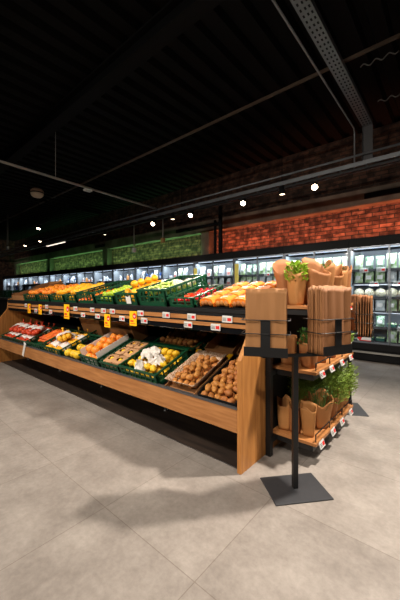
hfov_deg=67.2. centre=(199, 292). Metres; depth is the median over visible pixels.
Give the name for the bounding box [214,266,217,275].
bag
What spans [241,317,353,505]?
stand
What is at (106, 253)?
trim
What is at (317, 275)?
paper bag
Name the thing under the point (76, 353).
fruit
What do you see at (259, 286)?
pack
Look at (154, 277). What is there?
fruit
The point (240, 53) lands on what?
ceiling
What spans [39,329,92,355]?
crate
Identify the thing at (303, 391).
herb
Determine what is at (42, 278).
tall cabinet
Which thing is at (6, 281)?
tall cabinet
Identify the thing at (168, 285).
lettuce
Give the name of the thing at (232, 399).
potato
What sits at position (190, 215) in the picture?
track spotlight
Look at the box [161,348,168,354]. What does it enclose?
lemon
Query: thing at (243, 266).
bag
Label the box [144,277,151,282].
fruit
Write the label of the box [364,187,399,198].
vent slot
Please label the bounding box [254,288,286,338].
paper bag
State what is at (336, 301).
paper bag
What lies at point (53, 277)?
tall cabinet
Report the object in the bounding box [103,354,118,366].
pack
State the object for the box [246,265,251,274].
bag
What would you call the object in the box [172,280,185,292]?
cauliflower
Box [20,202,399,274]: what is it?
wall
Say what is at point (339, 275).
paper bag
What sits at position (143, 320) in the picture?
price tag
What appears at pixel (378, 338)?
tray
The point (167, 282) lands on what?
lettuce
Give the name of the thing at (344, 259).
bag
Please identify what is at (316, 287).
paper bag
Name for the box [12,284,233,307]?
shelf
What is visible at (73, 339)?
net bag
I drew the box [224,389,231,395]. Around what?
potato
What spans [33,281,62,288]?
cardboard tray
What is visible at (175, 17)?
ceiling beam
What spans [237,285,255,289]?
pack
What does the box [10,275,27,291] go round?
tall cabinet
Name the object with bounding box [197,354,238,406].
box
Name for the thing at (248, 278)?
bag
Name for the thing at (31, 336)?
net bag
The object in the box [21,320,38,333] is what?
net bag
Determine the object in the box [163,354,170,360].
lemon
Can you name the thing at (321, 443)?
price tag
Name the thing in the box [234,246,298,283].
tall cabinet
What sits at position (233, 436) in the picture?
produce display
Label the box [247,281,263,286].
pack
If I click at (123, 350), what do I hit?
pack
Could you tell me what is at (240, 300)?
pack
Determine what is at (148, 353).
crumpled paper
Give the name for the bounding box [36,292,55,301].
crate
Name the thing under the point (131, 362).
lemon
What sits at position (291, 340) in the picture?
paper bag
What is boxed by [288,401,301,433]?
paper bag
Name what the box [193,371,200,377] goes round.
potato
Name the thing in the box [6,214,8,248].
conduit
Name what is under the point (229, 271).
carton
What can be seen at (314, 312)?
paper bag
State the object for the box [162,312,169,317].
price tag
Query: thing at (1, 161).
conduit pipe
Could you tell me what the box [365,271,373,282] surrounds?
bag
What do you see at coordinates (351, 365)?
herb
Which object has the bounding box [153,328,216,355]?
crate
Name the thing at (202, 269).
bag
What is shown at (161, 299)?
crate
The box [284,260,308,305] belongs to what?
herb
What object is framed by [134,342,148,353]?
pack
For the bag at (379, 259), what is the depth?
4.95 m
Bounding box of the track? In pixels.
[23,158,399,250]
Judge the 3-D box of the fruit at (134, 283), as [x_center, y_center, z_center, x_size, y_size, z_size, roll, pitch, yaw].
[-0.638,-0.088,2.929,0.070,0.073,0.097,0,0,23]
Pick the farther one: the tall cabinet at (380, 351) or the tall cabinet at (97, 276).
the tall cabinet at (97, 276)
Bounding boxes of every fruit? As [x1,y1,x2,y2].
[64,348,71,355]
[73,350,80,358]
[131,280,137,287]
[138,278,144,285]
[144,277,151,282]
[151,274,157,280]
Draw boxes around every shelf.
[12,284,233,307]
[38,316,211,384]
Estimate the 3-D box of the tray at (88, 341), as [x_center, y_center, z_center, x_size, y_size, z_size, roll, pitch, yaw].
[-1.303,0.658,3.435,0.388,0.180,0.348,0,0,41]
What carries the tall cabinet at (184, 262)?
on the floor
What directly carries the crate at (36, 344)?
on the produce display at (233, 436)
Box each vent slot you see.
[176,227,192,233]
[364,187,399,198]
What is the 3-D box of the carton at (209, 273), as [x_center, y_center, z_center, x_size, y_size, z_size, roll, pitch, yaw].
[0.238,-0.483,7.368,0.090,0.185,0.072,0,0,35]
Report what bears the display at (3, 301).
on the floor
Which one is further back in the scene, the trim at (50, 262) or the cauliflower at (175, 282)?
the trim at (50, 262)
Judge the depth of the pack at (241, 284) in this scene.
2.54 m
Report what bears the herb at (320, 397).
on the end cap
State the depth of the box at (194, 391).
2.30 m
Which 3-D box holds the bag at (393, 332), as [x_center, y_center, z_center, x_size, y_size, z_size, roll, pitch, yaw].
[3.099,0.695,4.863,0.075,0.207,0.144,0,0,-42]
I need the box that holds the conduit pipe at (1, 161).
[0,132,156,209]
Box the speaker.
[30,146,43,197]
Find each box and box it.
[165,358,227,394]
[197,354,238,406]
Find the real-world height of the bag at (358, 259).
0.254 m
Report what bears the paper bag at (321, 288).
in the stand at (296, 488)
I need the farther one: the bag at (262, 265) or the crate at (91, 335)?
the bag at (262, 265)
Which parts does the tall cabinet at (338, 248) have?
panel, door, panel, door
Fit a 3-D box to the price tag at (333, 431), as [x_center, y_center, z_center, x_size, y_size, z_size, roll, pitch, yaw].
[0.964,1.001,2.177,0.022,0.046,0.086,0,0,41]
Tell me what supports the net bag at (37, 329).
on the net bag at (31, 336)
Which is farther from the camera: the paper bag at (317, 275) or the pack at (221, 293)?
the pack at (221, 293)
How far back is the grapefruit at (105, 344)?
3.06 m
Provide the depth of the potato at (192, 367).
2.34 m
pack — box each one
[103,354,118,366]
[112,356,128,367]
[115,347,129,355]
[123,348,138,360]
[126,341,140,348]
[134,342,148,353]
[200,294,220,306]
[213,290,230,296]
[215,294,236,306]
[223,285,240,291]
[228,289,244,296]
[231,294,244,306]
[232,282,248,286]
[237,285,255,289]
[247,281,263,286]
[255,285,271,288]
[262,281,276,287]
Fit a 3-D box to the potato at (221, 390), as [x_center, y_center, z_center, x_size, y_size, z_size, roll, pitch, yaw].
[0.146,0.657,2.022,0.055,0.045,0.044,0,0,-23]
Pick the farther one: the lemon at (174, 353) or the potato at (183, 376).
the lemon at (174, 353)
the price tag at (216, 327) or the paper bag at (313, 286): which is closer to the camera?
the paper bag at (313, 286)
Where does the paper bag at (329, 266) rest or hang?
on the end cap
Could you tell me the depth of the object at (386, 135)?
7.30 m
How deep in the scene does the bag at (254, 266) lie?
6.48 m
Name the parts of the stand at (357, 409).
plate, plate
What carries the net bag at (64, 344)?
in the crate at (42, 346)
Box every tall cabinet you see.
[3,276,9,289]
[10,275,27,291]
[19,274,37,289]
[28,273,48,289]
[38,271,61,283]
[49,270,75,281]
[62,269,92,284]
[76,267,111,284]
[93,265,130,286]
[112,262,153,286]
[135,259,180,284]
[162,256,211,279]
[194,252,250,284]
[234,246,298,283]
[284,239,359,265]
[349,234,399,363]
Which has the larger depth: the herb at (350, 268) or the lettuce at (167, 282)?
the lettuce at (167, 282)
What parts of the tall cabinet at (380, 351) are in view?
panel, door, price rail, price rail, kick plate, price rail, panel, price rail, price rail, price rail, door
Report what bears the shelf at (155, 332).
attached to the produce display at (233, 436)
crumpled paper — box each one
[134,359,148,372]
[140,346,161,362]
[151,353,165,371]
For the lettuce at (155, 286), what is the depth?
2.70 m
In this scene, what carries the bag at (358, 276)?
on the tall cabinet at (380, 351)
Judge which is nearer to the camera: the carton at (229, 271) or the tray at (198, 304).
the tray at (198, 304)
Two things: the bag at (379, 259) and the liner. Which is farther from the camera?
the bag at (379, 259)
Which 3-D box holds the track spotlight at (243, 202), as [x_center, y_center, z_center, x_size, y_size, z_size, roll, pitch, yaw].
[0.827,-1.720,5.708,0.123,0.166,0.175,0,0,23]
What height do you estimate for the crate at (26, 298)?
0.238 m
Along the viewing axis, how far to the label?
4.13 m
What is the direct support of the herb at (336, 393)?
on the end cap
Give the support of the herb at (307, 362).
on the end cap
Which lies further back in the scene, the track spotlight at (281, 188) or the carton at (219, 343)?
the track spotlight at (281, 188)
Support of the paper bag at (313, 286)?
in the stand at (296, 488)
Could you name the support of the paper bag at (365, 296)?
in the stand at (357, 409)
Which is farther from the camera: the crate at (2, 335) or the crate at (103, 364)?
the crate at (2, 335)
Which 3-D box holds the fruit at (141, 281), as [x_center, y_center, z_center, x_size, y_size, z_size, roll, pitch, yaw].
[-0.586,-0.110,2.996,0.069,0.072,0.097,0,0,6]
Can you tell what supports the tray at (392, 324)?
on the tall cabinet at (380, 351)
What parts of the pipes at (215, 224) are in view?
arm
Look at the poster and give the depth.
6.55 m
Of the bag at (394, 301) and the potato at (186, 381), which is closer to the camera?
the potato at (186, 381)
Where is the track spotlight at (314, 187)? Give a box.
[311,180,318,190]
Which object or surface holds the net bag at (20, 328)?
on the net bag at (17, 333)
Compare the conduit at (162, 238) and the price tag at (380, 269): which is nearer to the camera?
the price tag at (380, 269)
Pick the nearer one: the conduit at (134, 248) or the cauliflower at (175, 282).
the cauliflower at (175, 282)
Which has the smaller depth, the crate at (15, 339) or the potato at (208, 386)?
the potato at (208, 386)
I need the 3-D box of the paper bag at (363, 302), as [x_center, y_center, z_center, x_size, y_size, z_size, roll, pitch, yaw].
[1.485,0.199,2.725,0.022,0.366,0.222,0,0,34]
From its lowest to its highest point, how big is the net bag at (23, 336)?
0.201 m
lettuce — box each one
[144,285,160,294]
[157,281,172,285]
[157,284,173,293]
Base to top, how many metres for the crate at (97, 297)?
0.203 m
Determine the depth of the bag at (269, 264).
6.25 m
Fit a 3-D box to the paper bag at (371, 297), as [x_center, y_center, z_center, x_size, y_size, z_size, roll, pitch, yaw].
[1.535,0.200,2.691,0.020,0.363,0.222,0,0,34]
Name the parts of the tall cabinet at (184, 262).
door, panel, door, panel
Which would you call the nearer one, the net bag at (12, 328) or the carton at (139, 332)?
the carton at (139, 332)
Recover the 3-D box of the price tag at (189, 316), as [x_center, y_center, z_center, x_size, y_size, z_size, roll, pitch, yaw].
[-0.065,0.180,2.276,0.086,0.048,0.009,0,0,41]
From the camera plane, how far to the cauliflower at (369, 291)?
5.05 m
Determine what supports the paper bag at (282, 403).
on the end cap
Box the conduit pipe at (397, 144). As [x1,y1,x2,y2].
[1,143,399,251]
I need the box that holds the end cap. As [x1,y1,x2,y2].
[265,303,352,456]
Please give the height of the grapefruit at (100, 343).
0.085 m
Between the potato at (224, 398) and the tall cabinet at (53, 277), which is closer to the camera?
the potato at (224, 398)
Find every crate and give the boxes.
[0,290,16,296]
[1,323,40,340]
[4,290,25,297]
[12,325,53,344]
[22,293,38,300]
[25,327,69,348]
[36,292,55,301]
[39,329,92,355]
[48,284,92,301]
[63,284,114,302]
[75,280,132,302]
[78,337,132,366]
[88,330,101,339]
[94,292,124,303]
[98,339,152,372]
[113,280,171,304]
[117,342,189,384]
[136,274,207,306]
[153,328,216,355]
[167,285,223,307]
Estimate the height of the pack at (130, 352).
0.105 m
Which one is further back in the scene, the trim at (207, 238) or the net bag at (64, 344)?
the trim at (207, 238)
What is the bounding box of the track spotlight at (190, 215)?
[188,211,193,217]
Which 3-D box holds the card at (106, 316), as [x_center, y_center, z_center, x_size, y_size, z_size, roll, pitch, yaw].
[-0.927,0.276,3.006,0.101,0.133,0.004,0,0,41]
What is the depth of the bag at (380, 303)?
4.95 m
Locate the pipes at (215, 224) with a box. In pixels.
[189,206,221,253]
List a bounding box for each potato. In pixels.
[175,372,181,377]
[181,373,187,378]
[183,380,189,386]
[186,374,193,379]
[189,365,195,371]
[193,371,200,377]
[201,390,208,395]
[205,383,211,391]
[209,357,216,362]
[212,380,218,386]
[212,385,217,391]
[213,375,220,380]
[214,394,221,398]
[218,387,225,394]
[219,381,225,387]
[220,372,227,377]
[220,396,227,400]
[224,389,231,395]
[225,383,233,389]
[227,374,234,379]
[227,397,235,403]
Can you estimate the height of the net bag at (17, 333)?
0.201 m
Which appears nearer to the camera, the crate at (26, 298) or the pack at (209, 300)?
the pack at (209, 300)
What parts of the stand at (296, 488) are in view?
plate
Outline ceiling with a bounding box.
[0,0,399,240]
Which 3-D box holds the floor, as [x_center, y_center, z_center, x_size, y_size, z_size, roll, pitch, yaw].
[-5.857,1.170,6.996,30.000,0.100,13.000,0,0,41]
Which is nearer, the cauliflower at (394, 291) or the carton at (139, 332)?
the carton at (139, 332)
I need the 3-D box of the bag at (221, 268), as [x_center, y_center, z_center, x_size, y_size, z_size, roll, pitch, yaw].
[0.507,-0.518,7.086,0.170,0.254,0.087,0,0,40]
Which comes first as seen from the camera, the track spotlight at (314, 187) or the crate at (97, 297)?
the crate at (97, 297)
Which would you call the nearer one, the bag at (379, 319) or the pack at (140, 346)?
the pack at (140, 346)
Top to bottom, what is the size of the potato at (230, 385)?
0.050 m
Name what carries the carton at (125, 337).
in the crate at (130, 338)
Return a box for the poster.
[235,263,238,282]
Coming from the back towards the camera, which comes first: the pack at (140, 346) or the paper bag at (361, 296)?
the pack at (140, 346)
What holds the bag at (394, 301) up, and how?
on the tall cabinet at (380, 351)
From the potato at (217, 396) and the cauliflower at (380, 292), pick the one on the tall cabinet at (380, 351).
the cauliflower at (380, 292)
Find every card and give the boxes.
[64,304,68,318]
[104,314,109,327]
[125,295,131,303]
[130,311,136,325]
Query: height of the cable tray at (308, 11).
0.610 m
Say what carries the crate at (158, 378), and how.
on the produce display at (233, 436)
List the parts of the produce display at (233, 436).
panel, rail, board, price rail, price rail, panel, panel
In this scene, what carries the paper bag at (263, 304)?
in the stand at (296, 488)
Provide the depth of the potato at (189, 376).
2.23 m
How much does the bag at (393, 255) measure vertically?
0.254 m
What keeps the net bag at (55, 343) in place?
in the crate at (42, 346)
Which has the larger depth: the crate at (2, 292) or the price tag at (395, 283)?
the crate at (2, 292)
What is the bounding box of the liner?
[164,350,226,388]
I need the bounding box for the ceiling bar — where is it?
[0,33,399,222]
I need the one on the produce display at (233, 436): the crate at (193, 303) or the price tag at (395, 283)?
the crate at (193, 303)
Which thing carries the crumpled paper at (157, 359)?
on the lemon at (153, 368)
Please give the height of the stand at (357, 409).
1.034 m
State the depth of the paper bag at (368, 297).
2.64 m
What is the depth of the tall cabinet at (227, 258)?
7.20 m
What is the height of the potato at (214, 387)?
0.044 m
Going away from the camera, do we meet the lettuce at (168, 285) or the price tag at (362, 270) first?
the lettuce at (168, 285)
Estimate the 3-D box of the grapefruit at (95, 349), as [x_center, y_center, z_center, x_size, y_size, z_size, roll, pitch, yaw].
[-1.055,0.581,3.059,0.094,0.091,0.092,0,0,2]
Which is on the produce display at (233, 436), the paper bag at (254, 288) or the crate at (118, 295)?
the crate at (118, 295)
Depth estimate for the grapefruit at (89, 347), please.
3.10 m
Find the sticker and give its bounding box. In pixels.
[357,337,370,340]
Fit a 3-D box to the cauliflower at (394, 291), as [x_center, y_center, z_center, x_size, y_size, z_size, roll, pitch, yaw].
[3.125,-0.007,4.895,0.155,0.152,0.159,0,0,15]
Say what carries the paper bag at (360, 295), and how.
in the stand at (357, 409)
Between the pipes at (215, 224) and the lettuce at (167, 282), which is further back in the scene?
the pipes at (215, 224)
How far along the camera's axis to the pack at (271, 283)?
2.35 m
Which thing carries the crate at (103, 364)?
on the produce display at (233, 436)
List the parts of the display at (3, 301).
sign rail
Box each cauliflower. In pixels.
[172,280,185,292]
[184,278,195,290]
[354,288,363,294]
[364,288,374,295]
[375,288,385,296]
[387,288,397,296]
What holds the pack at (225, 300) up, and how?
in the tray at (198, 304)
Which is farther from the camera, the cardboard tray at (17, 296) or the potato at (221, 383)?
the cardboard tray at (17, 296)
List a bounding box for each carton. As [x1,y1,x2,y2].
[79,318,109,337]
[80,329,128,365]
[108,321,148,339]
[205,333,244,357]
[207,269,211,275]
[227,268,231,274]
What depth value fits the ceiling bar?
4.18 m
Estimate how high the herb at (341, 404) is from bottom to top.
0.380 m
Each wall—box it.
[0,240,14,289]
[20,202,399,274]
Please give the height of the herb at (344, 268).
0.321 m
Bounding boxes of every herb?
[273,259,301,304]
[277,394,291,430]
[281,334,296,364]
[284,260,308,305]
[286,377,317,406]
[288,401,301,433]
[296,327,317,368]
[300,400,316,437]
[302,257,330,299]
[303,290,307,303]
[307,384,334,428]
[311,370,349,419]
[317,356,326,362]
[319,365,354,411]
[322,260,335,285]
[328,361,359,405]
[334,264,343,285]
[336,265,348,286]
[347,265,351,286]
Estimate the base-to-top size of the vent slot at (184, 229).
0.100 m
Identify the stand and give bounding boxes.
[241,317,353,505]
[347,302,374,416]
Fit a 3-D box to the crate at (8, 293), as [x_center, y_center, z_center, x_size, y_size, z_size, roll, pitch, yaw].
[-4.075,0.020,6.678,0.418,0.160,0.350,0,0,41]
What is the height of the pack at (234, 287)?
0.093 m
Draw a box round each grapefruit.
[86,344,93,352]
[91,346,100,354]
[96,341,104,348]
[102,342,109,347]
[106,337,114,343]
[110,333,116,340]
[116,334,123,339]
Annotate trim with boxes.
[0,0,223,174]
[14,182,399,264]
[14,264,19,274]
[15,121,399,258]
[47,259,53,271]
[102,249,111,265]
[201,232,213,254]
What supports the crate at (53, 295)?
on the produce display at (233, 436)
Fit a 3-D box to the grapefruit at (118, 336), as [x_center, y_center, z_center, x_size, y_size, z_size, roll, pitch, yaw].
[-0.851,0.478,3.212,0.086,0.085,0.088,0,0,-10]
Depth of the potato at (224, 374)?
2.17 m
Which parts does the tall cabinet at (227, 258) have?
door, panel, price rail, door, panel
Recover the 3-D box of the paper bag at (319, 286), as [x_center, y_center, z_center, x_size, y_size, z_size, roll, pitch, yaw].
[0.765,0.151,1.742,0.226,0.389,0.020,0,0,-29]
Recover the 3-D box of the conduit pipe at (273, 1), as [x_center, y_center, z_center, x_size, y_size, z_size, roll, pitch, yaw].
[1.035,-2.136,3.006,0.024,0.632,3.912,0,0,41]
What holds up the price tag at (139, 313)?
attached to the produce display at (233, 436)
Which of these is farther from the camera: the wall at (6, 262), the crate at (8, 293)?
the wall at (6, 262)
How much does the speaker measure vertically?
1.080 m
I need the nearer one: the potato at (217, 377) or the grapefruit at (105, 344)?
the potato at (217, 377)
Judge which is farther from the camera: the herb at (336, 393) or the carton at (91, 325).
the carton at (91, 325)
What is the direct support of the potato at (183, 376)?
in the liner
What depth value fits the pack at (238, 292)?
2.25 m
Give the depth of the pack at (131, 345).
3.07 m
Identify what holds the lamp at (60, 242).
hanging from the ceiling
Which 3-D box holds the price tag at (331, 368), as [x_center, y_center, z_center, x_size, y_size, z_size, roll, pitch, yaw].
[0.944,0.541,2.154,0.022,0.046,0.086,0,0,41]
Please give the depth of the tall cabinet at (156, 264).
8.75 m
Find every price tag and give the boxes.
[119,316,124,320]
[137,310,143,315]
[141,318,146,323]
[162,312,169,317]
[184,321,191,327]
[187,313,195,319]
[211,324,220,330]
[222,315,231,322]
[319,370,325,378]
[319,439,324,449]
[329,365,334,372]
[331,427,335,436]
[340,417,344,425]
[360,268,367,272]
[370,282,378,285]
[377,267,385,271]
[393,281,399,285]
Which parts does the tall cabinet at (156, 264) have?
door, panel, door, panel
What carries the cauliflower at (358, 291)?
on the tall cabinet at (380, 351)
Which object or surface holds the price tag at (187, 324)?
attached to the produce display at (233, 436)
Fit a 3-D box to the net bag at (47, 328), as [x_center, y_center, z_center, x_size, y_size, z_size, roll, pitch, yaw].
[-2.278,0.556,4.452,0.192,0.201,0.275,0,0,34]
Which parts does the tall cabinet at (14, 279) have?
panel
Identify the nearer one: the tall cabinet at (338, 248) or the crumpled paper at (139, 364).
the crumpled paper at (139, 364)
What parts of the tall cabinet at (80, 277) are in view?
panel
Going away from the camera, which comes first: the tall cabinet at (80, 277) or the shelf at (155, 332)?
the shelf at (155, 332)
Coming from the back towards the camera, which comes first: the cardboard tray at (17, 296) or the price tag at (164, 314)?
the cardboard tray at (17, 296)
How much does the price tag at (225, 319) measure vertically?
0.048 m
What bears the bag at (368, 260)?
on the tall cabinet at (380, 351)
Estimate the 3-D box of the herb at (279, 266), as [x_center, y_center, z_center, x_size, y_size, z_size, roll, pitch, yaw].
[0.663,-0.086,2.225,0.245,0.342,0.180,0,0,-2]
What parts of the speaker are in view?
hanging rod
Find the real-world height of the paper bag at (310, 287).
0.387 m
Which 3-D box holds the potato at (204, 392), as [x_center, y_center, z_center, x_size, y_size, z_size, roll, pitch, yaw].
[0.033,0.705,2.106,0.060,0.045,0.046,0,0,21]
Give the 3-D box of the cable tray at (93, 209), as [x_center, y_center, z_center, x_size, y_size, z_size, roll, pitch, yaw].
[-4.404,-2.660,6.079,0.240,1.000,5.500,0,0,41]
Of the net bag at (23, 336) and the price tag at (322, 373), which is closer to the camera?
the price tag at (322, 373)
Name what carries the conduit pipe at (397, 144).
attached to the rod
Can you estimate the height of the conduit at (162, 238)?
0.614 m
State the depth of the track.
5.41 m
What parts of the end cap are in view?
post, shelf arm, shelf arm, panel, shelf frame, shelf frame, shelf frame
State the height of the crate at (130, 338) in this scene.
0.272 m
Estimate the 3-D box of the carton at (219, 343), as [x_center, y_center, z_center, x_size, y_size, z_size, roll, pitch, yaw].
[0.265,0.445,2.706,0.298,0.219,0.344,0,0,41]
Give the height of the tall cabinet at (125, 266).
2.030 m
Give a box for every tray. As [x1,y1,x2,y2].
[0,151,399,256]
[0,175,105,213]
[11,289,35,299]
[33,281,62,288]
[63,340,94,360]
[197,283,276,309]
[290,0,372,160]
[376,336,385,341]
[387,323,397,327]
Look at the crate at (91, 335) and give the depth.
3.64 m
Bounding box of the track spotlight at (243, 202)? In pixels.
[240,198,246,205]
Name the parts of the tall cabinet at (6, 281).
panel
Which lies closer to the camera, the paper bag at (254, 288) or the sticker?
the paper bag at (254, 288)
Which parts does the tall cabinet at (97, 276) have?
panel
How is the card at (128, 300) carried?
attached to the crate at (118, 295)
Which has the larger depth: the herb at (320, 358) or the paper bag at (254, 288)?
the herb at (320, 358)
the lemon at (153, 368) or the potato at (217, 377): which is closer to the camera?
the potato at (217, 377)
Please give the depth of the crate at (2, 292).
6.77 m
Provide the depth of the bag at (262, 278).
6.36 m
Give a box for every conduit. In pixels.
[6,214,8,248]
[127,224,135,252]
[161,219,164,242]
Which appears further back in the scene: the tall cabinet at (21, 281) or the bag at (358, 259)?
the tall cabinet at (21, 281)
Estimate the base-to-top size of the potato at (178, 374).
0.047 m
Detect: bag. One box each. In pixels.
[9,319,25,331]
[9,332,20,338]
[13,319,32,332]
[16,334,27,342]
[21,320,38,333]
[22,332,41,341]
[27,321,45,335]
[40,323,55,335]
[45,340,64,350]
[53,336,77,353]
[56,327,71,341]
[61,327,80,341]
[68,329,88,344]
[183,268,187,274]
[200,267,205,273]
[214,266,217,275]
[218,265,224,275]
[240,264,245,274]
[245,288,286,348]
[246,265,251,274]
[246,276,251,282]
[253,264,256,273]
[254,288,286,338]
[259,262,265,273]
[260,276,265,282]
[266,262,272,272]
[307,288,308,351]
[309,287,310,352]
[311,285,314,352]
[314,312,314,353]
[315,285,343,353]
[318,285,339,353]
[320,286,346,354]
[322,287,351,355]
[333,257,340,265]
[342,257,346,265]
[351,294,355,331]
[354,255,363,269]
[354,272,362,282]
[357,294,361,335]
[360,296,361,336]
[362,295,364,336]
[364,295,367,336]
[365,256,373,268]
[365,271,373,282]
[367,296,369,336]
[370,295,372,336]
[375,271,384,281]
[375,299,384,310]
[376,256,384,268]
[376,316,384,326]
[386,253,396,267]
[387,270,396,281]
[387,299,396,310]
[387,330,396,342]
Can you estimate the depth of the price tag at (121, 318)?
2.85 m
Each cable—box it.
[360,50,398,67]
[377,93,399,101]
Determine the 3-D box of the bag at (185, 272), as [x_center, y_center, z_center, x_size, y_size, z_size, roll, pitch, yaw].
[-0.380,-0.518,7.846,0.087,0.254,0.170,0,0,-43]
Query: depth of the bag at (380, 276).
4.95 m
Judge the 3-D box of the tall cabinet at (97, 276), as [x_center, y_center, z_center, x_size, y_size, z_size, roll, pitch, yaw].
[-3.013,0.105,10.323,1.164,2.030,0.805,0,0,41]
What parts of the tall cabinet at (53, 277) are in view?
panel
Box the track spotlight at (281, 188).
[279,185,285,195]
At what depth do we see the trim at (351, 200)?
7.17 m
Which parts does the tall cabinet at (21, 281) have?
panel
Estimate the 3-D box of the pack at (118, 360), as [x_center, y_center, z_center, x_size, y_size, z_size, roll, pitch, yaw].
[-0.744,0.650,2.814,0.124,0.098,0.133,0,0,38]
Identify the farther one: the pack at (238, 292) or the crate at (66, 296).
the crate at (66, 296)
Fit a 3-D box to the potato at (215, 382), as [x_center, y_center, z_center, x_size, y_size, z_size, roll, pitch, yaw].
[0.113,0.637,2.114,0.048,0.043,0.062,0,0,-18]
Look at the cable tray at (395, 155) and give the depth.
5.52 m
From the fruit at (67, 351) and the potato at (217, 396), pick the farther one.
the fruit at (67, 351)
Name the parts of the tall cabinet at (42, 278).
panel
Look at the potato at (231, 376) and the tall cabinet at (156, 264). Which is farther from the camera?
the tall cabinet at (156, 264)
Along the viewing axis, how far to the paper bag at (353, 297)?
3.00 m
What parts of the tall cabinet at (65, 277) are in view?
panel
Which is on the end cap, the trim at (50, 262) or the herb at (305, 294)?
the herb at (305, 294)
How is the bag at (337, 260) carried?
on the tall cabinet at (338, 248)
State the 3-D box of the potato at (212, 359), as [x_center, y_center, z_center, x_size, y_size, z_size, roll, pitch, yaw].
[0.105,0.533,2.412,0.062,0.046,0.047,0,0,-4]
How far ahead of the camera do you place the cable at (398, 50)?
3.13 m
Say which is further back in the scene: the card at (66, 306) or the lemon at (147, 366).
the card at (66, 306)
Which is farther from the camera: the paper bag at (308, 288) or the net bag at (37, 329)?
the net bag at (37, 329)
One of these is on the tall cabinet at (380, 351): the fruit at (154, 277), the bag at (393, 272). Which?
the bag at (393, 272)
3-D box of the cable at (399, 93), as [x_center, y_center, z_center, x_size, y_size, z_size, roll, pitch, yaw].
[2.404,-2.440,3.735,0.358,0.052,0.014,0,0,41]
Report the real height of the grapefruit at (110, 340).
0.092 m
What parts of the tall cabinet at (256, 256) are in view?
panel, door, price rail, door, panel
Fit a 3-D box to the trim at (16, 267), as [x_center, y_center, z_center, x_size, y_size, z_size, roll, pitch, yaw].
[-10.841,-0.280,17.853,0.300,2.800,0.200,0,0,41]
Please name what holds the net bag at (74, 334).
on the net bag at (55, 343)
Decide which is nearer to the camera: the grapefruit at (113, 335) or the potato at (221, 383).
the potato at (221, 383)
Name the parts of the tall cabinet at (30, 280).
panel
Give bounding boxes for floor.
[0,358,399,599]
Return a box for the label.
[22,342,25,356]
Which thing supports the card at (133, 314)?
attached to the produce display at (233, 436)
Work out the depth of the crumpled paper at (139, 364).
2.55 m
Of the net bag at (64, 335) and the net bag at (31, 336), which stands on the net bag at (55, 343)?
the net bag at (64, 335)
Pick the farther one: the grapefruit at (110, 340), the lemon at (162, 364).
the grapefruit at (110, 340)
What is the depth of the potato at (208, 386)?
2.08 m
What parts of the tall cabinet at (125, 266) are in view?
door, panel, door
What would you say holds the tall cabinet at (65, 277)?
on the floor
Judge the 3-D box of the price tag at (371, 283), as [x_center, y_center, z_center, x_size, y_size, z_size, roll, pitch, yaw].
[2.868,-0.150,4.960,0.129,0.072,0.013,0,0,41]
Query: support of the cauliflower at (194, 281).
in the crate at (161, 299)
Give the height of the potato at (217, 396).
0.045 m
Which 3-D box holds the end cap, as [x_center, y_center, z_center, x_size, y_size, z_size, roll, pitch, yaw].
[0.890,0.603,2.345,0.320,1.035,0.980,0,0,41]
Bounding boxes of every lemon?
[128,359,135,365]
[144,363,150,369]
[150,365,156,371]
[160,361,166,366]
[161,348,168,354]
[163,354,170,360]
[172,350,179,355]
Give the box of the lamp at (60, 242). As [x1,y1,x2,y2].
[46,241,65,246]
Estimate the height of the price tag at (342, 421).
0.046 m
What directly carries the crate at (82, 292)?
on the produce display at (233, 436)
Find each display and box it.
[0,283,43,316]
[0,284,330,474]
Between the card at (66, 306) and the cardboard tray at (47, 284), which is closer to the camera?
the card at (66, 306)
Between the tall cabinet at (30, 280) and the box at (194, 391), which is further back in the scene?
the tall cabinet at (30, 280)
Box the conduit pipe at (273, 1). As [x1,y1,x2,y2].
[271,0,354,168]

